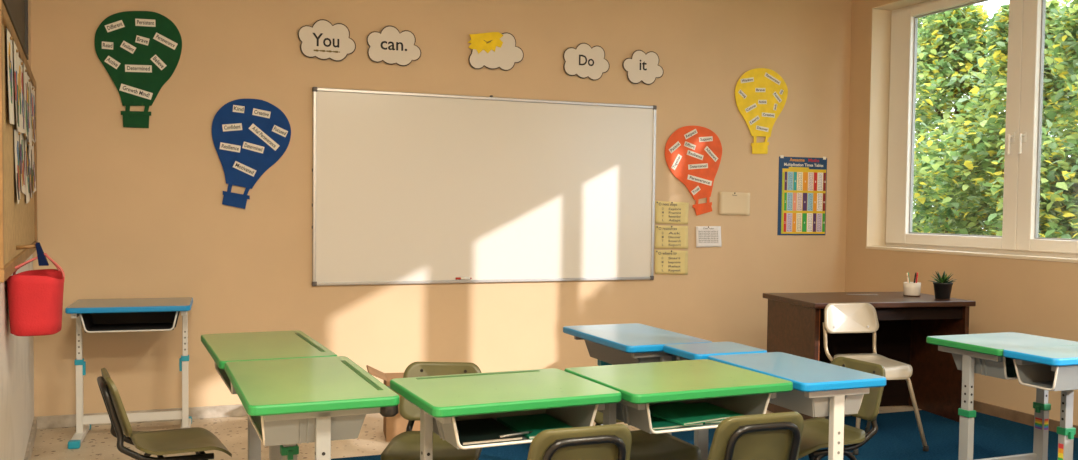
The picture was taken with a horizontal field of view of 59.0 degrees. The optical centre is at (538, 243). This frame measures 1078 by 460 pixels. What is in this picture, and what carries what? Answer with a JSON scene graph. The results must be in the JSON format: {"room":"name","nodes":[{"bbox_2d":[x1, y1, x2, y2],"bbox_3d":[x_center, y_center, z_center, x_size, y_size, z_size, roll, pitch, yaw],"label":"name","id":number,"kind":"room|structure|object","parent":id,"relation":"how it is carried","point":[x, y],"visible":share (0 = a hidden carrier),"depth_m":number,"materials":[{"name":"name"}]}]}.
{"room":"classroom","nodes":[
{"label":"classroom","id":0,"kind":"room"},
{"bbox_2d":[0,0,33,459],"bbox_3d":[-2.404,-0.542,4.116,0.249,3.350,2.870,0,2,-25],"label":"wall","id":1,"kind":"structure","parent":0,"point":[16,352],"depth_m":4.03,"materials":[{"name":"paint"}]},
{"bbox_2d":[2,0,27,59],"bbox_3d":[-2.095,-1.301,3.781,0.030,0.900,1.800,0,2,-25],"label":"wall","id":2,"kind":"structure","parent":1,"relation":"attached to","point":[17,10],"depth_m":4.19,"materials":[{"name":"brown paint"}]},
{"bbox_2d":[0,0,37,282],"bbox_3d":[-2.330,-0.390,4.285,0.029,0.945,2.500,0,2,-25],"label":"bulletin board","id":3,"kind":"object","parent":1,"relation":"attached to","point":[18,222],"visible":0.74,"depth_m":3.65,"materials":[{"name":"brown wood"}]},
{"bbox_2d":[7,29,13,124],"bbox_3d":[-1.976,-0.616,3.568,0.012,0.354,0.297,0,2,-25],"label":"drawing","id":4,"kind":"object","parent":3,"relation":"attached to","point":[9,37],"visible":1,"depth_m":3.52,"materials":[{"name":"beige paper"}]},
{"bbox_2d":[13,41,20,132],"bbox_3d":[-2.116,-0.629,3.867,0.010,0.340,0.300,0,2,-25],"label":"drawing","id":5,"kind":"object","parent":3,"relation":"attached to","point":[15,50],"visible":1,"depth_m":3.86,"materials":[{"name":"beige paper"}]},
{"bbox_2d":[14,129,20,203],"bbox_3d":[-2.166,-0.324,3.967,0.016,0.323,0.323,0,2,-25],"label":"drawing","id":6,"kind":"object","parent":3,"relation":"attached to","point":[17,133],"visible":0.99,"depth_m":3.93,"materials":[{"name":"beige paper"}]},
{"bbox_2d":[19,58,24,132],"bbox_3d":[-2.258,-0.642,4.162,0.011,0.336,0.304,0,2,-26],"label":"drawing","id":7,"kind":"object","parent":3,"relation":"attached to","point":[21,92],"visible":0.92,"depth_m":4.16,"materials":[{"name":"beige paper"}]},
{"bbox_2d":[20,133,25,194],"bbox_3d":[-2.327,-0.368,4.304,0.018,0.301,0.292,0,2,-25],"label":"drawing","id":8,"kind":"object","parent":3,"relation":"attached to","point":[23,189],"visible":0.97,"depth_m":4.31,"materials":[{"name":"beige paper"}]},
{"bbox_2d":[23,63,27,141],"bbox_3d":[-2.391,-0.655,4.444,0.011,0.356,0.300,0,2,-26],"label":"drawing","id":9,"kind":"object","parent":3,"relation":"attached to","point":[24,67],"visible":1,"depth_m":4.38,"materials":[{"name":"beige paper"}]},
{"bbox_2d":[24,139,29,203],"bbox_3d":[-2.475,-0.352,4.617,0.016,0.323,0.305,0,2,-26],"label":"drawing","id":10,"kind":"object","parent":3,"relation":"attached to","point":[26,143],"visible":0.98,"depth_m":4.58,"materials":[{"name":"beige paper"}]},
{"bbox_2d":[27,75,31,148],"bbox_3d":[-2.526,-0.647,4.724,0.012,0.371,0.294,0,2,-25],"label":"drawing","id":11,"kind":"object","parent":3,"relation":"attached to","point":[28,78],"visible":0.94,"depth_m":4.73,"materials":[{"name":"beige paper"}]},
{"bbox_2d":[28,141,32,197],"bbox_3d":[-2.624,-0.386,4.927,0.018,0.308,0.282,0,2,-25],"label":"drawing","id":12,"kind":"object","parent":3,"relation":"attached to","point":[29,150],"visible":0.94,"depth_m":4.89,"materials":[{"name":"beige paper"}]},
{"bbox_2d":[16,242,48,265],"bbox_3d":[-1.991,0.042,3.745,0.114,0.090,0.060,0,2,-25],"label":"coat hook","id":13,"kind":"object","parent":3,"relation":"attached to","point":[42,261],"visible":1,"depth_m":3.74,"materials":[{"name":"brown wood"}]},
{"bbox_2d":[6,253,64,335],"bbox_3d":[-1.951,0.192,3.693,0.204,0.302,0.337,0,2,-25],"label":"tote bag","id":14,"kind":"object","parent":13,"relation":"hanging from","point":[35,297],"visible":0.94,"depth_m":3.56,"materials":[{"name":"red fabric"}]},
{"bbox_2d":[30,81,34,142],"bbox_3d":[-2.652,-0.679,4.995,0.011,0.313,0.275,0,2,-25],"label":"drawing","id":15,"kind":"object","parent":3,"relation":"attached to","point":[31,87],"visible":1,"depth_m":4.95,"materials":[{"name":"beige paper"}]},
{"bbox_2d":[32,144,35,192],"bbox_3d":[-2.750,-0.408,5.193,0.016,0.281,0.245,0,2,-25],"label":"drawing","id":16,"kind":"object","parent":3,"relation":"attached to","point":[33,146],"visible":0.97,"depth_m":5.18,"materials":[{"name":"beige paper"}]},
{"bbox_2d":[33,86,35,141],"bbox_3d":[-2.774,-0.710,5.246,0.011,0.318,0.263,0,2,-25],"label":"drawing","id":17,"kind":"object","parent":3,"relation":"attached to","point":[34,89],"visible":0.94,"depth_m":5.20,"materials":[{"name":"beige paper"}]},
{"bbox_2d":[24,417,36,459],"bbox_3d":[-2.296,1.094,4.219,0.016,0.075,2.835,0,2,-25],"label":"baseboard","id":18,"kind":"structure","parent":1,"relation":"attached to","point":[28,454],"depth_m":5.02,"materials":[{"name":"grey stone"}]},
{"bbox_2d":[31,0,851,416],"bbox_3d":[-0.241,-0.612,6.567,6.266,3.350,0.200,0,2,-21],"label":"wall","id":19,"kind":"structure","parent":0,"point":[124,212],"depth_m":6.13,"materials":[{"name":"paint"}]},
{"bbox_2d":[95,11,181,127],"bbox_3d":[-2.360,-1.026,5.622,0.476,0.688,0.008,0,2,-21],"label":"cutout","id":20,"kind":"object","parent":19,"relation":"attached to","point":[140,51],"visible":1,"depth_m":5.62,"materials":[{"name":"green paper"}]},
{"bbox_2d":[121,111,150,127],"bbox_3d":[-2.380,-0.732,5.628,0.167,0.098,0.008,0,2,-21],"label":"basket","id":21,"kind":"object","parent":20,"relation":"on","point":[131,119],"depth_m":5.63,"materials":[{"name":"green paper"}]},
{"bbox_2d":[37,404,247,428],"bbox_3d":[-0.254,1.030,6.517,5.697,0.072,0.016,0,2,-21],"label":"baseboard","id":22,"kind":"structure","parent":19,"relation":"attached to","point":[57,421],"depth_m":5.75,"materials":[{"name":"grey stone"}]},
{"bbox_2d":[212,99,290,208],"bbox_3d":[-1.768,-0.549,5.869,0.469,0.678,0.008,0,2,-21],"label":"cutout","id":23,"kind":"object","parent":19,"relation":"attached to","point":[249,136],"visible":1,"depth_m":5.86,"materials":[{"name":"blue paper"}]},
{"bbox_2d":[222,191,249,208],"bbox_3d":[-1.860,-0.266,5.846,0.162,0.110,0.008,0,2,-21],"label":"basket","id":24,"kind":"object","parent":23,"relation":"on","point":[229,198],"depth_m":5.84,"materials":[{"name":"blue paper"}]},
{"bbox_2d":[298,19,355,60],"bbox_3d":[-1.336,-1.279,6.005,0.362,0.258,0.017,0,2,-21],"label":"cutout","id":25,"kind":"object","parent":19,"relation":"attached to","point":[323,40],"visible":1,"depth_m":6.00,"materials":[{"name":"white paper"}]},
{"bbox_2d":[367,26,420,65],"bbox_3d":[-0.936,-1.275,6.157,0.357,0.255,0.017,0,2,-21],"label":"cutout","id":26,"kind":"object","parent":19,"relation":"attached to","point":[391,46],"visible":1,"depth_m":6.15,"materials":[{"name":"white paper"}]},
{"bbox_2d":[312,87,656,285],"bbox_3d":[-0.298,-0.362,6.433,2.423,1.263,0.030,0,2,-21],"label":"whiteboard","id":27,"kind":"object","parent":19,"relation":"attached to","point":[408,188],"visible":1,"depth_m":6.38,"materials":[{"name":"white plastic"}]},
{"bbox_2d":[456,277,471,279],"bbox_3d":[-0.505,0.235,6.375,0.110,0.017,0.016,0,2,-21],"label":"marker pen","id":28,"kind":"object","parent":27,"relation":"on","point":[457,278],"visible":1,"depth_m":6.37,"materials":[{"name":"red"}]},
{"bbox_2d":[469,32,523,70],"bbox_3d":[-0.287,-1.291,6.404,0.389,0.260,0.016,0,2,-21],"label":"cutout","id":29,"kind":"object","parent":19,"relation":"attached to","point":[505,57],"visible":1,"depth_m":6.41,"materials":[{"name":"white paper"}]},
{"bbox_2d":[467,32,503,53],"bbox_3d":[-0.356,-1.339,6.363,0.252,0.155,0.005,0,2,-21],"label":"cutout","id":30,"kind":"object","parent":29,"relation":"attached to","point":[488,41],"visible":1,"depth_m":6.36,"materials":[{"name":"yellow paper"}]},
{"bbox_2d":[563,43,609,79],"bbox_3d":[0.330,-1.266,6.641,0.353,0.256,0.017,0,2,-21],"label":"cutout","id":31,"kind":"object","parent":19,"relation":"attached to","point":[584,61],"visible":1,"depth_m":6.63,"materials":[{"name":"white paper"}]},
{"bbox_2d":[623,50,663,84],"bbox_3d":[0.742,-1.254,6.798,0.326,0.244,0.017,0,2,-21],"label":"cutout","id":32,"kind":"object","parent":19,"relation":"attached to","point":[642,66],"visible":1,"depth_m":6.79,"materials":[{"name":"white paper"}]},
{"bbox_2d":[655,250,687,274],"bbox_3d":[0.965,0.138,6.945,0.275,0.184,0.009,0,2,-21],"label":"paper note","id":33,"kind":"object","parent":19,"relation":"attached to","point":[666,261],"visible":1,"depth_m":6.95,"materials":[{"name":"yellow paper"}]},
{"bbox_2d":[655,225,687,248],"bbox_3d":[0.967,-0.045,6.937,0.274,0.171,0.009,0,2,-21],"label":"paper note","id":34,"kind":"object","parent":19,"relation":"attached to","point":[672,237],"visible":1,"depth_m":6.94,"materials":[{"name":"yellow paper"}]},
{"bbox_2d":[655,201,688,223],"bbox_3d":[0.967,-0.223,6.930,0.277,0.169,0.009,0,2,-21],"label":"paper note","id":35,"kind":"object","parent":19,"relation":"attached to","point":[666,212],"visible":1,"depth_m":6.93,"materials":[{"name":"yellow paper"}]},
{"bbox_2d":[665,126,721,215],"bbox_3d":[1.131,-0.531,6.976,0.477,0.657,0.008,0,2,-21],"label":"cutout","id":36,"kind":"object","parent":19,"relation":"attached to","point":[693,154],"visible":1,"depth_m":6.98,"materials":[{"name":"red"}]},
{"bbox_2d":[693,202,711,215],"bbox_3d":[1.204,-0.254,7.016,0.168,0.101,0.008,0,2,-21],"label":"basket","id":37,"kind":"object","parent":36,"relation":"on","point":[702,208],"depth_m":7.01,"materials":[{"name":"orange paper"}]},
{"bbox_2d":[696,226,721,246],"bbox_3d":[1.256,-0.048,7.048,0.219,0.157,0.007,0,2,-21],"label":"paper","id":38,"kind":"object","parent":19,"relation":"attached to","point":[706,236],"visible":1,"depth_m":7.05,"materials":[{"name":"white paper"}]},
{"bbox_2d":[719,192,749,214],"bbox_3d":[1.461,-0.296,7.114,0.268,0.175,0.010,0,2,-21],"label":"paper","id":39,"kind":"object","parent":19,"relation":"attached to","point":[730,203],"visible":1,"depth_m":7.12,"materials":[{"name":"beige paper"}]},
{"bbox_2d":[735,68,787,153],"bbox_3d":[1.671,-0.993,7.162,0.465,0.644,0.008,0,2,-21],"label":"cutout","id":40,"kind":"object","parent":19,"relation":"attached to","point":[761,94],"visible":1,"depth_m":7.16,"materials":[{"name":"yellow paper"}]},
{"bbox_2d":[751,142,768,153],"bbox_3d":[1.662,-0.718,7.170,0.155,0.094,0.008,0,2,-21],"label":"basket","id":41,"kind":"object","parent":40,"relation":"on","point":[762,147],"depth_m":7.17,"materials":[{"name":"yellow paper"}]},
{"bbox_2d":[777,155,826,234],"bbox_3d":[2.029,-0.366,7.334,0.441,0.610,0.005,0,2,-21],"label":"poster","id":42,"kind":"object","parent":19,"relation":"attached to","point":[802,182],"visible":1,"depth_m":7.33,"materials":[{"name":"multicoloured paper"}]},
{"bbox_2d":[31,405,920,459],"bbox_3d":[0.778,1.303,2.250,7.450,0.120,9.141,0,2,-21],"label":"floor","id":43,"kind":"structure","parent":0,"point":[98,443],"depth_m":5.26,"materials":[{"name":"stone"}]},
{"bbox_2d":[65,297,192,448],"bbox_3d":[-2.287,0.709,5.371,0.625,0.755,0.500,0,2,-18],"label":"student desk","id":44,"kind":"object","parent":43,"relation":"on","point":[121,314],"visible":0.98,"depth_m":5.34,"materials":[{"name":"white metal"}]},
{"bbox_2d":[79,311,179,332],"bbox_3d":[-2.278,0.419,5.342,0.507,0.105,0.374,0,2,-18],"label":"tray","id":45,"kind":"object","parent":44,"relation":"on","point":[92,321],"depth_m":5.43,"materials":[{"name":"white paint"}]},
{"bbox_2d":[97,368,231,459],"bbox_3d":[-1.394,0.816,3.567,0.463,0.702,0.355,-1,3,-29],"label":"chair","id":46,"kind":"object","parent":43,"relation":"on","point":[198,440],"visible":1,"depth_m":3.48,"materials":[{"name":"green plastic"}]},
{"bbox_2d":[201,330,336,459],"bbox_3d":[-1.116,0.782,3.877,0.430,0.751,0.780,0,2,-24],"label":"student desk","id":47,"kind":"object","parent":43,"relation":"on","point":[223,348],"visible":0.37,"depth_m":3.81,"materials":[{"name":"green plastic"}]},
{"bbox_2d":[214,361,236,393],"bbox_3d":[-1.131,0.496,3.857,0.347,0.109,0.666,0,2,-21],"label":"tray","id":48,"kind":"object","parent":47,"relation":"on","point":[221,372],"depth_m":3.81,"materials":[{"name":"white"}]},
{"bbox_2d":[225,356,399,459],"bbox_3d":[-0.775,0.815,3.146,0.440,0.751,0.815,0,2,-23],"label":"student desk","id":49,"kind":"object","parent":43,"relation":"on","point":[288,403],"visible":1,"depth_m":2.87,"materials":[{"name":"green plastic"}]},
{"bbox_2d":[242,404,365,445],"bbox_3d":[-0.790,0.528,3.126,0.342,0.109,0.698,0,2,-21],"label":"tray","id":50,"kind":"object","parent":49,"relation":"on","point":[324,427],"depth_m":2.81,"materials":[{"name":"white plastic"}]},
{"bbox_2d":[366,365,419,441],"bbox_3d":[-0.722,0.906,5.462,0.520,0.390,0.260,0,2,-13],"label":"cardboard box","id":51,"kind":"object","parent":43,"relation":"on","point":[395,425],"visible":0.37,"depth_m":5.32,"materials":[{"name":"brown cardboard"}]},
{"bbox_2d":[331,410,1077,459],"bbox_3d":[1.832,1.219,3.063,4.200,0.011,5.515,0,2,-21],"label":"carpet","id":52,"kind":"object","parent":43,"relation":"on","point":[897,437],"visible":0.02,"depth_m":5.43,"materials":[{"name":"blue carpet"}]},
{"bbox_2d":[381,362,481,459],"bbox_3d":[-0.381,0.819,3.505,0.355,0.702,0.463,1,2,2],"label":"chair","id":53,"kind":"object","parent":52,"relation":"on","point":[406,445],"visible":0.52,"depth_m":3.60,"materials":[{"name":"green plastic"}]},
{"bbox_2d":[390,368,620,459],"bbox_3d":[-0.120,0.821,3.042,0.612,0.740,0.490,0,2,-24],"label":"student desk","id":54,"kind":"object","parent":52,"relation":"on","point":[442,401],"visible":0.78,"depth_m":2.93,"materials":[{"name":"green plastic"}]},
{"bbox_2d":[380,386,397,416],"bbox_3d":[-0.496,0.517,3.143,0.060,0.088,0.140,0,2,-11],"label":"pouch","id":55,"kind":"object","parent":54,"relation":"hanging from","point":[391,411],"visible":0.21,"depth_m":3.08,"materials":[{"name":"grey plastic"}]},
{"bbox_2d":[456,418,523,445],"bbox_3d":[-0.189,0.583,2.958,0.196,0.010,0.270,0,2,-24],"label":"folder","id":56,"kind":"object","parent":54,"relation":"in","point":[488,430],"visible":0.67,"depth_m":2.92,"materials":[{"name":"grey plastic"}]},
{"bbox_2d":[499,431,532,437],"bbox_3d":[-0.069,0.577,2.881,0.122,0.009,0.009,-1,3,-36],"label":"pen","id":57,"kind":"object","parent":56,"relation":"on","point":[524,432],"visible":1,"depth_m":2.87,"materials":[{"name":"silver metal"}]},
{"bbox_2d":[433,404,598,448],"bbox_3d":[-0.108,0.540,3.013,0.501,0.109,0.396,0,2,-21],"label":"tray","id":58,"kind":"object","parent":54,"relation":"on","point":[576,415],"depth_m":2.98,"materials":[{"name":"white plastic"}]},
{"bbox_2d":[497,414,572,438],"bbox_3d":[-0.004,0.582,3.039,0.176,0.010,0.270,0,2,-24],"label":"folder","id":59,"kind":"object","parent":54,"relation":"in","point":[537,423],"visible":0.8,"depth_m":3.05,"materials":[{"name":"teal"}]},
{"bbox_2d":[527,424,631,459],"bbox_3d":[0.051,0.850,2.842,0.355,0.702,0.463,0,2,-21],"label":"chair","id":60,"kind":"object","parent":52,"relation":"on","point":[613,441],"visible":1,"depth_m":2.63,"materials":[{"name":"green plastic"}]},
{"bbox_2d":[563,323,711,434],"bbox_3d":[0.427,0.778,4.344,0.420,0.737,0.690,0,2,-22],"label":"student desk","id":61,"kind":"object","parent":52,"relation":"on","point":[631,343],"visible":0.56,"depth_m":4.24,"materials":[{"name":"blue plastic"}]},
{"bbox_2d":[584,339,681,364],"bbox_3d":[0.447,0.497,4.340,0.294,0.105,0.572,0,2,-22],"label":"tray","id":62,"kind":"object","parent":61,"relation":"on","point":[612,356],"depth_m":4.21,"materials":[{"name":"white plastic"}]},
{"bbox_2d":[594,410,700,459],"bbox_3d":[0.400,0.843,3.677,0.334,0.660,0.435,0,2,-25],"label":"chair","id":63,"kind":"object","parent":52,"relation":"on","point":[644,445],"visible":0.36,"depth_m":3.64,"materials":[{"name":"green plastic"}]},
{"bbox_2d":[564,359,792,433],"bbox_3d":[0.461,0.819,3.273,0.612,0.739,0.520,0,2,-24],"label":"student desk","id":64,"kind":"object","parent":52,"relation":"on","point":[641,386],"visible":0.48,"depth_m":3.15,"materials":[{"name":"green plastic"}]},
{"bbox_2d":[651,416,703,429],"bbox_3d":[0.392,0.582,3.185,0.196,0.008,0.280,0,2,-24],"label":"folder","id":65,"kind":"object","parent":64,"relation":"in","point":[657,423],"visible":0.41,"depth_m":3.07,"materials":[{"name":"teal plastic"}]},
{"bbox_2d":[649,402,729,425],"bbox_3d":[0.480,0.572,3.207,0.211,0.008,0.260,-1,3,-33],"label":"folder","id":66,"kind":"object","parent":65,"relation":"on","point":[680,413],"visible":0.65,"depth_m":3.17,"materials":[{"name":"teal plastic"}]},
{"bbox_2d":[599,393,771,433],"bbox_3d":[0.473,0.538,3.243,0.500,0.109,0.423,0,2,-21],"label":"tray","id":67,"kind":"object","parent":64,"relation":"on","point":[638,416],"depth_m":3.15,"materials":[{"name":"white plastic"}]},
{"bbox_2d":[689,402,742,423],"bbox_3d":[0.571,0.581,3.264,0.181,0.009,0.260,0,2,-24],"label":"folder","id":68,"kind":"object","parent":64,"relation":"in","point":[705,405],"visible":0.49,"depth_m":3.30,"materials":[{"name":"teal plastic"}]},
{"bbox_2d":[663,342,766,459],"bbox_3d":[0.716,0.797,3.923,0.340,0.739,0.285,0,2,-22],"label":"student desk","id":69,"kind":"object","parent":52,"relation":"on","point":[689,351],"visible":0.22,"depth_m":3.91,"materials":[{"name":"blue plastic"}]},
{"bbox_2d":[707,412,803,459],"bbox_3d":[0.592,0.849,3.033,0.355,0.702,0.463,0,2,-21],"label":"chair","id":70,"kind":"object","parent":52,"relation":"on","point":[771,436],"visible":1,"depth_m":2.82,"materials":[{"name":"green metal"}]},
{"bbox_2d":[707,352,885,459],"bbox_3d":[0.922,0.817,3.510,0.355,0.735,0.620,0,2,-22],"label":"student desk","id":71,"kind":"object","parent":52,"relation":"on","point":[820,389],"visible":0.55,"depth_m":3.29,"materials":[{"name":"blue plastic"}]},
{"bbox_2d":[769,389,863,416],"bbox_3d":[0.944,0.537,3.507,0.242,0.109,0.502,0,2,-21],"label":"tray","id":72,"kind":"object","parent":71,"relation":"on","point":[834,403],"depth_m":3.29,"materials":[{"name":"white plastic"}]},
{"bbox_2d":[798,357,885,459],"bbox_3d":[1.111,0.826,3.784,0.463,0.702,0.355,0,2,-25],"label":"chair","id":73,"kind":"object","parent":52,"relation":"on","point":[815,435],"visible":0.5,"depth_m":3.74,"materials":[{"name":"green plastic"}]},
{"bbox_2d":[763,292,975,421],"bbox_3d":[2.066,0.720,6.052,1.090,0.760,0.670,0,2,-13],"label":"desk","id":74,"kind":"object","parent":52,"relation":"on","point":[795,321],"visible":0.71,"depth_m":6.08,"materials":[{"name":"brown wood"}]},
{"bbox_2d":[847,294,877,294],"bbox_3d":[2.101,0.333,6.194,0.200,0.003,0.028,1,2,1],"label":"ruler","id":75,"kind":"object","parent":74,"relation":"on","point":[847,294],"visible":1,"depth_m":6.18,"materials":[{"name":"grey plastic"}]},
{"bbox_2d":[903,282,920,296],"bbox_3d":[2.402,0.296,6.135,0.106,0.088,0.106,0,2,-21],"label":"pot","id":76,"kind":"object","parent":74,"relation":"on","point":[911,289],"visible":0.99,"depth_m":6.09,"materials":[{"name":"white ceramic"}]},
{"bbox_2d":[931,271,956,298],"bbox_3d":[2.534,0.260,5.988,0.178,0.175,0.163,2,3,29],"label":"potted plant","id":77,"kind":"object","parent":74,"relation":"on","point":[942,287],"visible":1,"depth_m":5.95,"materials":[{"name":"black plant"}]},
{"bbox_2d":[823,303,928,454],"bbox_3d":[1.858,0.741,5.360,0.455,0.766,0.485,0,2,-13],"label":"chair","id":78,"kind":"object","parent":52,"relation":"on","point":[838,317],"visible":0.59,"depth_m":5.52,"materials":[{"name":"beige plastic"}]},
{"bbox_2d":[926,332,1077,459],"bbox_3d":[2.091,0.801,4.276,0.550,0.736,0.430,0,2,-22],"label":"student desk","id":79,"kind":"object","parent":52,"relation":"on","point":[982,354],"visible":0.8,"depth_m":4.20,"materials":[{"name":"plastic"}]},
{"bbox_2d":[952,353,1017,379],"bbox_3d":[2.102,0.521,4.247,0.432,0.109,0.316,0,2,-21],"label":"tray","id":80,"kind":"object","parent":79,"relation":"on","point":[1001,367],"depth_m":4.13,"materials":[{"name":"white plastic"}]},
{"bbox_2d":[1003,345,1077,459],"bbox_3d":[2.216,0.814,3.947,0.550,0.739,0.268,0,2,-21],"label":"student desk","id":81,"kind":"object","parent":52,"relation":"on","point":[1053,368],"visible":1,"depth_m":3.94,"materials":[{"name":"blue plastic"}]},
{"bbox_2d":[1013,359,1077,390],"bbox_3d":[2.200,0.532,3.928,0.429,0.109,0.232,0,2,-21],"label":"tray","id":82,"kind":"object","parent":81,"relation":"on","point":[1064,376],"depth_m":3.91,"materials":[{"name":"white plastic"}]},
{"bbox_2d":[845,0,1077,425],"bbox_3d":[4.130,-0.441,3.454,0.319,3.350,8.741,0,2,-21],"label":"wall","id":83,"kind":"structure","parent":0,"point":[1032,297],"depth_m":6.32,"materials":[{"name":"paint"}]},
{"bbox_2d":[866,0,929,245],"bbox_3d":[2.973,-0.837,6.286,0.179,1.804,2.125,0,2,-21],"label":"window reveal","id":84,"kind":"structure","parent":83,"relation":"attached to","point":[881,15],"depth_m":7.27,"materials":[{"name":"beige paint"}]},
{"bbox_2d":[866,246,1077,262],"bbox_3d":[2.946,0.075,6.315,0.155,0.020,2.125,0,2,-21],"label":"trim","id":85,"kind":"structure","parent":83,"relation":"attached to","point":[967,253],"depth_m":6.26,"materials":[{"name":"beige paint"}]},
{"bbox_2d":[886,0,1077,257],"bbox_3d":[3.054,-0.836,6.317,0.146,1.806,2.125,0,2,-21],"label":"window","id":86,"kind":"structure","parent":83,"relation":"in","point":[1026,30],"depth_m":6.22,"materials":[{"name":"white plastic"}]},
{"bbox_2d":[973,400,1077,437],"bbox_3d":[3.957,1.196,3.450,0.016,0.075,8.725,0,2,-21],"label":"baseboard","id":87,"kind":"structure","parent":83,"relation":"attached to","point":[997,411],"depth_m":6.01,"materials":[{"name":"brown wood"}]},
{"label":"outside","id":88,"kind":"structure","parent":0,"visible":0},
{"bbox_3d":[13.598,1.296,13.815,24.750,0.100,44.000,0,2,-21],"label":"lawn","id":89,"kind":"structure","parent":88,"visible":0},
{"bbox_2d":[912,14,1004,232],"bbox_3d":[5.555,-1.158,13.400,3.180,4.680,2.725,2,3,32],"label":"leafy tree","id":90,"kind":"object","parent":89,"relation":"on","point":[920,20],"visible":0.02,"depth_m":13.32,"materials":[{"name":"green plant"}]},
{"bbox_2d":[912,5,1065,233],"bbox_3d":[5.098,-0.763,11.576,2.314,4.498,2.424,2,3,35],"label":"leafy tree","id":91,"kind":"object","parent":89,"relation":"on","point":[954,46],"visible":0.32,"depth_m":11.47,"materials":[{"name":"green plant"}]},
{"bbox_2d":[913,0,1077,235],"bbox_3d":[5.206,-0.542,10.161,2.436,4.323,2.529,-1,3,-32],"label":"leafy tree","id":92,"kind":"object","parent":89,"relation":"on","point":[979,149],"visible":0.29,"depth_m":9.99,"materials":[{"name":"green plant"}]},
{"bbox_2d":[977,0,1077,238],"bbox_3d":[5.234,-0.458,9.015,2.018,4.094,2.053,2,3,33],"label":"leafy tree","id":93,"kind":"object","parent":89,"relation":"on","point":[1060,214],"visible":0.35,"depth_m":9.05,"materials":[{"name":"green plant"}]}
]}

